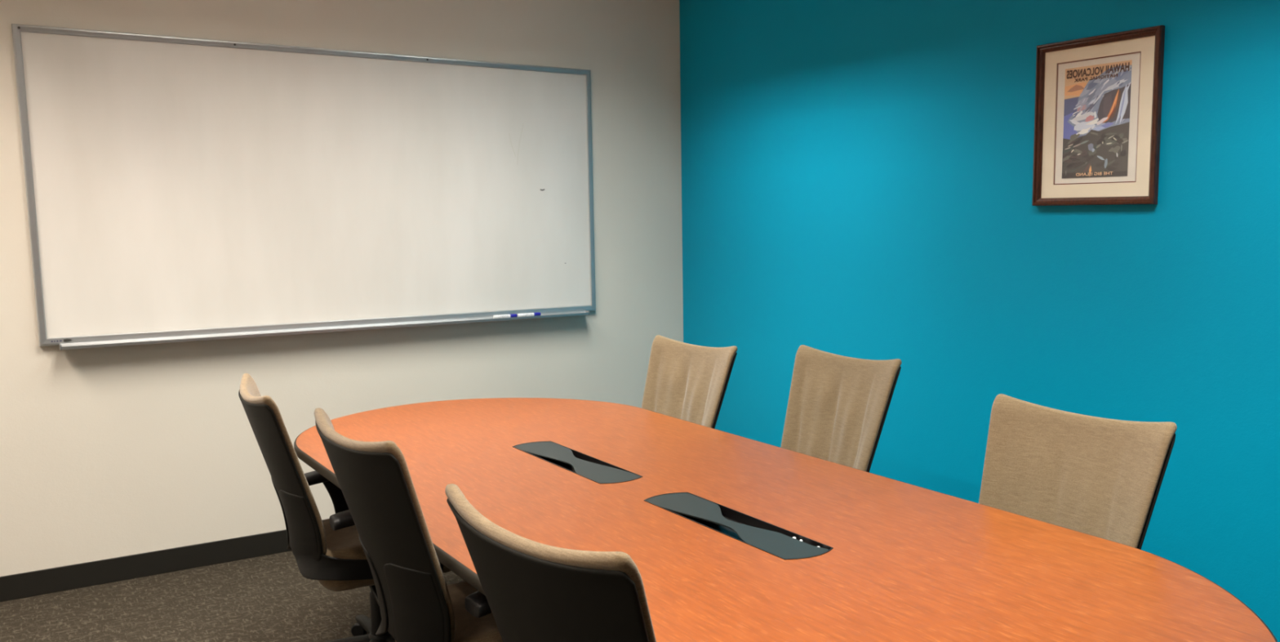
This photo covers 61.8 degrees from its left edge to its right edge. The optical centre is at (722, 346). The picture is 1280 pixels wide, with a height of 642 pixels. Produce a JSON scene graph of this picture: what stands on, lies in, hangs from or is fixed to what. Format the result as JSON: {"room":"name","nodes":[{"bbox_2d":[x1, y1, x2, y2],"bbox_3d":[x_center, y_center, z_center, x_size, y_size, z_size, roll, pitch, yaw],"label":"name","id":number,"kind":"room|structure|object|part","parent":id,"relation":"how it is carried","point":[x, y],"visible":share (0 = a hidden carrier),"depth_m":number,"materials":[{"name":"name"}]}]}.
{"room":"conference room","nodes":[
{"label":"conference room","id":0,"kind":"room"},
{"bbox_2d":[0,550,464,641],"bbox_3d":[-0.451,1.306,1.935,5.294,0.100,6.656,-5,9,-35],"label":"floor","id":1,"kind":"structure","parent":0,"point":[268,597],"depth_m":4.07,"materials":[{"name":"grey carpet"}]},
{"bbox_2d":[238,373,451,641],"bbox_3d":[-1.165,0.577,3.466,0.692,0.978,0.666,-4,8,-30],"label":"office chair","id":2,"kind":"object","parent":1,"relation":"on","point":[330,551],"visible":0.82,"depth_m":3.22,"materials":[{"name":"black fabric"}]},
{"bbox_2d":[240,373,326,554],"bbox_3d":[-1.381,0.369,3.316,0.190,0.525,0.543,-4,8,-30],"label":"backrest","id":3,"kind":"object","parent":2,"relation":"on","point":[305,531],"depth_m":3.16,"materials":[{"name":"black plastic"}]},
{"bbox_3d":[-1.369,0.539,3.571,0.170,0.302,0.388,3,8,27],"label":"yoke arm","id":4,"kind":"part","parent":2,"relation":"part of","materials":[{"name":"black plastic"}]},
{"bbox_3d":[-1.173,0.580,3.234,0.388,0.302,0.170,0,7,3],"label":"yoke arm","id":5,"kind":"part","parent":2,"relation":"part of","materials":[{"name":"black plastic"}]},
{"bbox_3d":[-1.273,0.615,3.616,0.127,0.308,0.262,-4,8,-30],"label":"armrest","id":6,"kind":"part","parent":2,"relation":"part of","materials":[{"name":"black plastic"}]},
{"bbox_3d":[-1.302,0.983,3.491,0.280,0.050,0.048,-2,7,-14],"label":"leg","id":7,"kind":"part","parent":2,"relation":"part of","materials":[{"name":"grey plastic"}]},
{"bbox_3d":[-1.221,0.959,3.683,0.050,0.050,0.281,-4,8,-30],"label":"leg","id":8,"kind":"part","parent":2,"relation":"part of","materials":[{"name":"grey plastic"}]},
{"bbox_3d":[-1.094,0.651,3.308,0.127,0.308,0.262,-4,8,-30],"label":"armrest","id":9,"kind":"part","parent":2,"relation":"part of","materials":[{"name":"black plastic"}]},
{"bbox_3d":[-1.144,0.998,3.360,0.048,0.050,0.280,0,7,4],"label":"leg","id":10,"kind":"part","parent":2,"relation":"part of","materials":[{"name":"grey plastic"}]},
{"bbox_3d":[-1.118,0.657,3.503,0.467,0.142,0.464,-4,8,-30],"label":"seat","id":11,"kind":"part","parent":2,"relation":"part of","materials":[{"name":"beige fabric"}]},
{"bbox_3d":[-0.970,0.983,3.468,0.280,0.050,0.048,2,8,22],"label":"leg","id":12,"kind":"part","parent":2,"relation":"part of","materials":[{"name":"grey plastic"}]},
{"bbox_2d":[314,407,502,641],"bbox_3d":[-0.611,0.653,2.691,0.692,1.011,0.666,-6,9,-37],"label":"office chair","id":13,"kind":"object","parent":1,"relation":"on","point":[416,603],"visible":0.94,"depth_m":2.40,"materials":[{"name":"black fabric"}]},
{"bbox_3d":[-0.824,0.602,2.767,0.165,0.302,0.389,2,8,20],"label":"yoke arm","id":14,"kind":"part","parent":13,"relation":"part of","materials":[{"name":"black plastic"}]},
{"bbox_3d":[-0.591,0.638,2.460,0.389,0.302,0.165,-1,7,-4],"label":"yoke arm","id":15,"kind":"part","parent":13,"relation":"part of","materials":[{"name":"black plastic"}]},
{"bbox_3d":[-0.735,0.675,2.825,0.127,0.308,0.262,-6,9,-37],"label":"armrest","id":16,"kind":"part","parent":13,"relation":"part of","materials":[{"name":"black plastic"}]},
{"bbox_3d":[-0.568,0.716,2.731,0.467,0.142,0.464,-6,9,-37],"label":"seat","id":17,"kind":"part","parent":13,"relation":"part of","materials":[{"name":"beige fabric"}]},
{"bbox_2d":[444,483,656,641],"bbox_3d":[-0.069,0.740,1.890,0.692,1.027,0.666,-6,9,-40],"label":"office chair","id":18,"kind":"object","parent":1,"relation":"on","point":[535,591],"visible":1,"depth_m":1.55,"materials":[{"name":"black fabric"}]},
{"bbox_2d":[640,334,737,428],"bbox_3d":[-0.347,0.482,4.189,0.692,0.977,0.666,-6,9,-38],"label":"office chair","id":19,"kind":"object","parent":1,"relation":"on","point":[686,381],"visible":0.37,"depth_m":4.34,"materials":[{"name":"beige fabric"}]},
{"bbox_2d":[293,397,1278,641],"bbox_3d":[-0.226,0.754,2.953,1.271,0.741,3.413,-5,9,-35],"label":"conference table","id":20,"kind":"object","parent":1,"relation":"on","point":[729,537],"visible":0.98,"depth_m":2.47,"materials":[{"name":"brown wood"}]},
{"bbox_3d":[-0.456,0.348,3.246,0.132,0.003,0.635,-5,9,-35],"label":"lid","id":21,"kind":"part","parent":20,"relation":"part of","materials":[{"name":"grey plastic"}]},
{"bbox_3d":[0.020,0.427,2.583,0.132,0.003,0.635,-5,9,-35],"label":"lid","id":22,"kind":"part","parent":20,"relation":"part of","materials":[{"name":"grey plastic"}]},
{"bbox_2d":[780,344,902,471],"bbox_3d":[0.213,0.528,3.756,0.693,0.984,0.667,-5,9,-35],"label":"office chair","id":23,"kind":"object","parent":1,"relation":"on","point":[837,406],"visible":0.32,"depth_m":3.89,"materials":[{"name":"beige fabric"}]},
{"bbox_2d":[978,393,1177,549],"bbox_3d":[0.683,0.665,2.642,0.692,0.980,0.666,-5,9,-35],"label":"office chair","id":24,"kind":"object","parent":1,"relation":"on","point":[1100,477],"visible":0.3,"depth_m":2.75,"materials":[{"name":"beige fabric"}]},
{"bbox_2d":[0,0,683,576],"bbox_3d":[-2.379,-0.529,4.375,5.174,2.970,0.120,-5,9,-35],"label":"wall","id":25,"kind":"structure","parent":0,"point":[110,451],"depth_m":4.68,"materials":[{"name":"beige paint"}]},
{"bbox_2d":[0,528,291,601],"bbox_3d":[-2.283,0.896,4.532,5.054,0.100,0.009,-5,9,-35],"label":"baseboard","id":26,"kind":"structure","parent":25,"relation":"attached to","point":[28,584],"depth_m":4.43,"materials":[{"name":"black rubber"}]},
{"bbox_2d":[11,23,595,350],"bbox_3d":[-1.655,-0.691,4.748,2.440,1.236,0.068,-5,9,-35],"label":"whiteboard","id":27,"kind":"object","parent":25,"relation":"attached to","point":[178,188],"visible":1,"depth_m":4.62,"materials":[{"name":"ceramic"}]},
{"bbox_2d":[58,310,590,350],"bbox_3d":[-1.643,-0.087,4.815,2.314,0.022,0.046,-5,9,-35],"label":"marker tray","id":28,"kind":"object","parent":27,"relation":"on","point":[94,341],"depth_m":4.66,"materials":[{"name":"metal"}]},
{"bbox_2d":[493,313,517,318],"bbox_3d":[-1.066,-0.150,5.215,0.124,0.019,0.019,-5,9,-34],"label":"marker","id":29,"kind":"object","parent":27,"relation":"on","point":[512,315],"visible":1,"depth_m":5.21,"materials":[{"name":"white plastic"}]},
{"bbox_2d":[517,311,541,316],"bbox_3d":[-0.963,-0.160,5.290,0.124,0.019,0.019,-5,9,-34],"label":"marker","id":30,"kind":"object","parent":27,"relation":"on","point":[537,313],"visible":1,"depth_m":5.28,"materials":[{"name":"white plastic"}]},
{"bbox_2d":[679,0,1279,641],"bbox_3d":[1.660,-0.415,3.212,0.120,2.970,6.656,-5,9,-35],"label":"wall","id":31,"kind":"structure","parent":0,"point":[857,175],"depth_m":4.07,"materials":[{"name":"teal paint"}]},
{"bbox_2d":[1031,25,1164,205],"bbox_3d":[1.260,-0.765,3.613,0.027,0.563,0.486,-5,9,-35],"label":"framed picture","id":32,"kind":"object","parent":31,"relation":"attached to","point":[1098,115],"visible":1,"depth_m":3.60,"materials":[{"name":"brown wood"}]},
{"bbox_2d":[1054,52,1140,183],"bbox_3d":[1.268,-0.767,3.619,0.002,0.414,0.324,-5,9,-35],"label":"poster","id":33,"kind":"object","parent":32,"relation":"attached to","point":[1097,95],"depth_m":3.61,"materials":[{"name":"paper"}]}
]}

